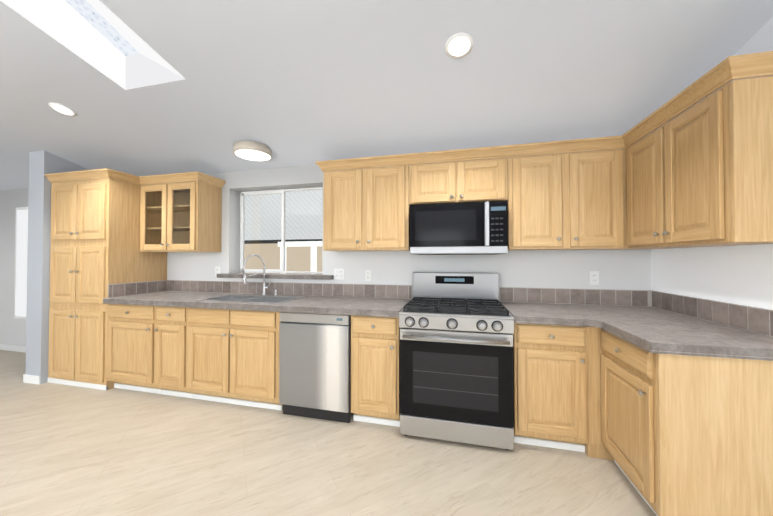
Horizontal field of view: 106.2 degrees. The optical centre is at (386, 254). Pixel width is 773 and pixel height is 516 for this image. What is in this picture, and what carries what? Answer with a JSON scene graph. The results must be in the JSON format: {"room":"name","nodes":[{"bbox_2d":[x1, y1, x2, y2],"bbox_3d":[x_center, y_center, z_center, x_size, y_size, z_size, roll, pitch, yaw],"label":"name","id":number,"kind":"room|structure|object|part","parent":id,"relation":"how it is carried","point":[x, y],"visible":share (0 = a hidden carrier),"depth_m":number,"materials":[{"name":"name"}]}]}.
{"room":"kitchen","nodes":[
{"label":"kitchen","id":0,"kind":"room"},
{"bbox_2d":[25,150,104,383],"bbox_3d":[-3.616,0.050,3.370,0.229,2.600,0.665,0,-1,13],"label":"wall","id":1,"kind":"structure","parent":0,"point":[42,163],"depth_m":3.05,"materials":[{"name":"grey paint"}]},
{"bbox_2d":[0,139,650,345],"bbox_3d":[-2.562,0.053,3.562,10.300,2.600,0.200,0,-1,13],"label":"wall","id":2,"kind":"structure","parent":0,"point":[619,269],"depth_m":2.93,"materials":[{"name":"paint"}]},
{"bbox_2d":[0,344,39,384],"bbox_3d":[-5.589,1.314,3.817,4.284,0.085,0.677,0,-1,13],"label":"baseboard","id":3,"kind":"structure","parent":2,"relation":"attached to","point":[32,379],"depth_m":4.01,"materials":[{"name":"white"}]},
{"bbox_2d":[14,207,27,318],"bbox_3d":[-4.855,0.119,3.991,0.760,1.560,0.022,0,-1,13],"label":"window","id":4,"kind":"structure","parent":2,"relation":"in","point":[20,278],"depth_m":4.04,"materials":[{"name":"white"}]},
{"bbox_2d":[215,266,219,276],"bbox_3d":[-1.925,0.194,3.300,0.070,0.115,0.010,0,-1,13],"label":"electrical outlet","id":5,"kind":"object","parent":2,"relation":"attached to","point":[217,269],"visible":0.83,"depth_m":3.30,"materials":[{"name":"white plastic"}]},
{"bbox_2d":[217,273,332,279],"bbox_3d":[-1.201,0.237,3.188,1.380,0.044,0.230,0,-1,13],"label":"window sill","id":6,"kind":"structure","parent":2,"relation":"attached to","point":[290,276],"depth_m":3.08,"materials":[{"name":"stone"}]},
{"bbox_2d":[240,187,322,273],"bbox_3d":[-1.180,-0.265,3.317,1.140,0.957,0.034,0,-1,13],"label":"kitchen window","id":7,"kind":"structure","parent":2,"relation":"in","point":[243,224],"depth_m":3.33,"materials":[{"name":"white"}]},
{"bbox_2d":[334,268,343,279],"bbox_3d":[-0.485,0.199,2.956,0.115,0.115,0.010,0,-1,13],"label":"electrical outlet","id":8,"kind":"object","parent":2,"relation":"attached to","point":[338,273],"visible":1,"depth_m":2.95,"materials":[{"name":"white plastic"}]},
{"bbox_2d":[320,154,409,250],"bbox_3d":[-0.161,-0.438,2.720,0.792,0.808,0.332,0,-1,13],"label":"upper cabinet","id":9,"kind":"object","parent":2,"relation":"attached to","point":[365,209],"depth_m":2.55,"materials":[{"name":"brown wood"}]},
{"bbox_3d":[-2.291,-0.392,3.214,0.764,0.730,0.360,0,-1,13],"label":"cabinet glass","id":10,"kind":"part","parent":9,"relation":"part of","materials":[{"name":"brown wood"}]},
{"bbox_3d":[0.644,-0.813,2.085,2.767,0.078,1.203,0,-1,13],"label":"cabinet crown","id":11,"kind":"part","parent":9,"relation":"part of","materials":[{"name":"brown wood"}]},
{"bbox_2d":[365,270,370,280],"bbox_3d":[-0.184,0.208,2.884,0.070,0.115,0.010,0,-1,13],"label":"electrical outlet","id":12,"kind":"object","parent":2,"relation":"attached to","point":[367,275],"visible":1,"depth_m":2.88,"materials":[{"name":"white plastic"}]},
{"bbox_2d":[408,149,467,206],"bbox_3d":[0.451,-0.637,2.577,0.459,0.415,0.332,0,-1,13],"label":"upper cabinet","id":13,"kind":"object","parent":2,"relation":"attached to","point":[435,182],"depth_m":2.41,"materials":[{"name":"brown wood"}]},
{"bbox_2d":[410,201,507,254],"bbox_3d":[0.600,-0.202,2.475,0.747,0.409,0.448,0,-1,13],"label":"over-the-range microwave","id":14,"kind":"object","parent":13,"relation":"attached to","point":[476,228],"visible":1,"depth_m":2.28,"materials":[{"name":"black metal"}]},
{"bbox_2d":[468,145,507,202],"bbox_3d":[0.773,-0.638,2.500,0.459,0.415,0.332,0,-1,13],"label":"upper cabinet","id":15,"kind":"object","parent":2,"relation":"attached to","point":[488,176],"depth_m":2.32,"materials":[{"name":"brown wood"}]},
{"bbox_2d":[507,136,619,249],"bbox_3d":[1.386,-0.444,2.316,0.809,0.808,0.400,0,-1,13],"label":"upper cabinet","id":16,"kind":"object","parent":2,"relation":"attached to","point":[568,200],"depth_m":2.20,"materials":[{"name":"brown wood"}]},
{"bbox_2d":[589,271,598,284],"bbox_3d":[1.737,0.197,2.425,0.070,0.115,0.010,0,-1,13],"label":"electrical outlet","id":17,"kind":"object","parent":2,"relation":"attached to","point":[593,277],"visible":1,"depth_m":2.42,"materials":[{"name":"white plastic"}]},
{"bbox_2d":[0,350,655,515],"bbox_3d":[-3.410,1.362,-0.006,10.300,0.120,7.900,0,-1,13],"label":"floor","id":18,"kind":"structure","parent":0,"point":[67,450],"depth_m":1.82,"materials":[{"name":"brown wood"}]},
{"bbox_2d":[47,168,166,389],"bbox_3d":[-3.095,0.257,3.260,0.818,2.184,0.628,0,-1,13],"label":"tall cabinet","id":19,"kind":"object","parent":18,"relation":"on","point":[95,238],"depth_m":2.96,"materials":[{"name":"brown wood"}]},
{"bbox_2d":[106,304,157,393],"bbox_3d":[-2.363,0.910,3.075,0.680,0.872,0.627,0,-1,13],"label":"base cabinet","id":20,"kind":"object","parent":18,"relation":"on","point":[132,330],"depth_m":2.78,"materials":[{"name":"brown wood"}]},
{"bbox_2d":[158,306,241,399],"bbox_3d":[-1.952,0.909,2.977,0.464,0.872,0.627,0,-1,13],"label":"base cabinet","id":21,"kind":"object","parent":18,"relation":"on","point":[198,347],"depth_m":2.60,"materials":[{"name":"brown wood"}]},
{"bbox_2d":[279,312,350,422],"bbox_3d":[-0.521,0.909,2.613,0.609,0.860,0.614,0,-1,13],"label":"dishwasher","id":22,"kind":"object","parent":18,"relation":"on","point":[315,366],"visible":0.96,"depth_m":2.32,"materials":[{"name":"grey metal"}]},
{"bbox_2d":[351,315,399,426],"bbox_3d":[-0.025,0.902,2.517,0.385,0.872,0.627,0,-1,13],"label":"base cabinet","id":23,"kind":"object","parent":18,"relation":"on","point":[375,341],"depth_m":2.22,"materials":[{"name":"brown wood"}]},
{"bbox_2d":[103,280,411,317],"bbox_3d":[-1.263,0.386,2.808,2.949,0.182,0.650,0,-1,13],"label":"countertop","id":24,"kind":"structure","parent":23,"relation":"on","point":[320,298],"depth_m":2.86,"materials":[{"name":"stone"}]},
{"bbox_2d":[197,294,304,303],"bbox_3d":[-1.298,0.520,2.801,0.864,0.194,0.464,0,-1,13],"label":"sink","id":25,"kind":"object","parent":24,"relation":"in","point":[272,299],"visible":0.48,"depth_m":2.92,"materials":[{"name":"silver metal"}]},
{"bbox_2d":[243,254,270,294],"bbox_3d":[-1.331,0.211,3.009,0.238,0.428,0.185,0,-1,13],"label":"faucet","id":26,"kind":"object","parent":24,"relation":"on","point":[264,286],"visible":1,"depth_m":3.04,"materials":[{"name":"silver metal"}]},
{"bbox_2d":[399,272,513,449],"bbox_3d":[0.539,0.748,2.306,0.776,1.175,0.732,0,-1,13],"label":"gas range","id":27,"kind":"object","parent":18,"relation":"on","point":[456,359],"visible":1,"depth_m":2.02,"materials":[{"name":"grey metal"}]},
{"bbox_2d":[513,323,589,456],"bbox_3d":[1.208,0.898,2.222,0.530,0.872,0.627,0,-1,13],"label":"base cabinet","id":28,"kind":"object","parent":18,"relation":"on","point":[551,364],"depth_m":1.93,"materials":[{"name":"brown wood"}]},
{"bbox_2d":[586,327,772,515],"bbox_3d":[1.593,0.889,1.560,0.688,0.872,0.560,0,-1,13],"label":"base cabinet","id":29,"kind":"object","parent":18,"relation":"on","point":[677,435],"depth_m":1.33,"materials":[{"name":"brown wood"}]},
{"bbox_2d":[500,287,578,325],"bbox_3d":[1.176,0.378,2.220,0.493,0.182,0.660,0,-1,13],"label":"countertop","id":30,"kind":"structure","parent":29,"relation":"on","point":[536,307],"depth_m":2.39,"materials":[{"name":"stone"}]},
{"bbox_2d":[559,288,772,360],"bbox_3d":[1.631,0.373,1.849,0.745,0.182,1.170,0,-1,13],"label":"countertop","id":31,"kind":"structure","parent":29,"relation":"on","point":[699,327],"depth_m":1.65,"materials":[{"name":"stone"}]},
{"bbox_2d":[0,0,772,190],"bbox_3d":[-3.519,-1.433,0.008,10.500,1.035,7.800,0,-1,13],"label":"ceiling","id":32,"kind":"structure","parent":0,"point":[290,83],"depth_m":1.93,"materials":[{"name":"paint"}]},
{"bbox_2d":[48,102,76,115],"bbox_3d":[-2.662,-1.190,2.385,0.160,0.039,0.156,0,-1,13],"label":"recessed light","id":33,"kind":"object","parent":32,"relation":"in","point":[64,110],"visible":1,"depth_m":2.38,"materials":[{"name":"white plastic"}]},
{"bbox_2d":[0,0,184,89],"bbox_3d":[-1.802,-1.562,1.473,0.550,0.680,1.245,0,-1,13],"label":"skylight","id":34,"kind":"object","parent":32,"relation":"in","point":[100,36],"visible":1,"depth_m":1.92,"materials":[{"name":"white paint"}]},
{"bbox_2d":[233,141,271,160],"bbox_3d":[-1.288,-0.986,2.800,0.340,0.087,0.340,0,-1,13],"label":"flush ceiling light","id":35,"kind":"object","parent":32,"relation":"attached to","point":[252,150],"visible":1,"depth_m":2.70,"materials":[{"name":"beige"}]},
{"bbox_2d":[445,33,473,58],"bbox_3d":[0.417,-1.197,1.668,0.160,0.039,0.156,0,-1,13],"label":"recessed light","id":36,"kind":"object","parent":32,"relation":"in","point":[459,46],"visible":1,"depth_m":1.66,"materials":[{"name":"white plastic"}]},
{"bbox_2d":[651,17,772,335],"bbox_3d":[1.358,-0.416,-1.327,0.200,3.400,7.500,0,-1,13],"label":"wall","id":37,"kind":"structure","parent":0,"point":[740,274],"depth_m":1.69,"materials":[{"name":"paint"}]},
{"bbox_2d":[620,51,772,249],"bbox_3d":[1.766,-0.453,1.679,0.399,0.808,0.835,0,-1,13],"label":"upper cabinet","id":38,"kind":"object","parent":37,"relation":"attached to","point":[699,174],"depth_m":1.43,"materials":[{"name":"brown wood"}]},
{"label":"outside","id":39,"kind":"structure","parent":0,"visible":0},
{"bbox_2d":[244,189,322,273],"bbox_3d":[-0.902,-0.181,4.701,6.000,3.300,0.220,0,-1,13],"label":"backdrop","id":40,"kind":"structure","parent":39,"point":[301,215],"depth_m":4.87,"materials":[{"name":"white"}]}
]}

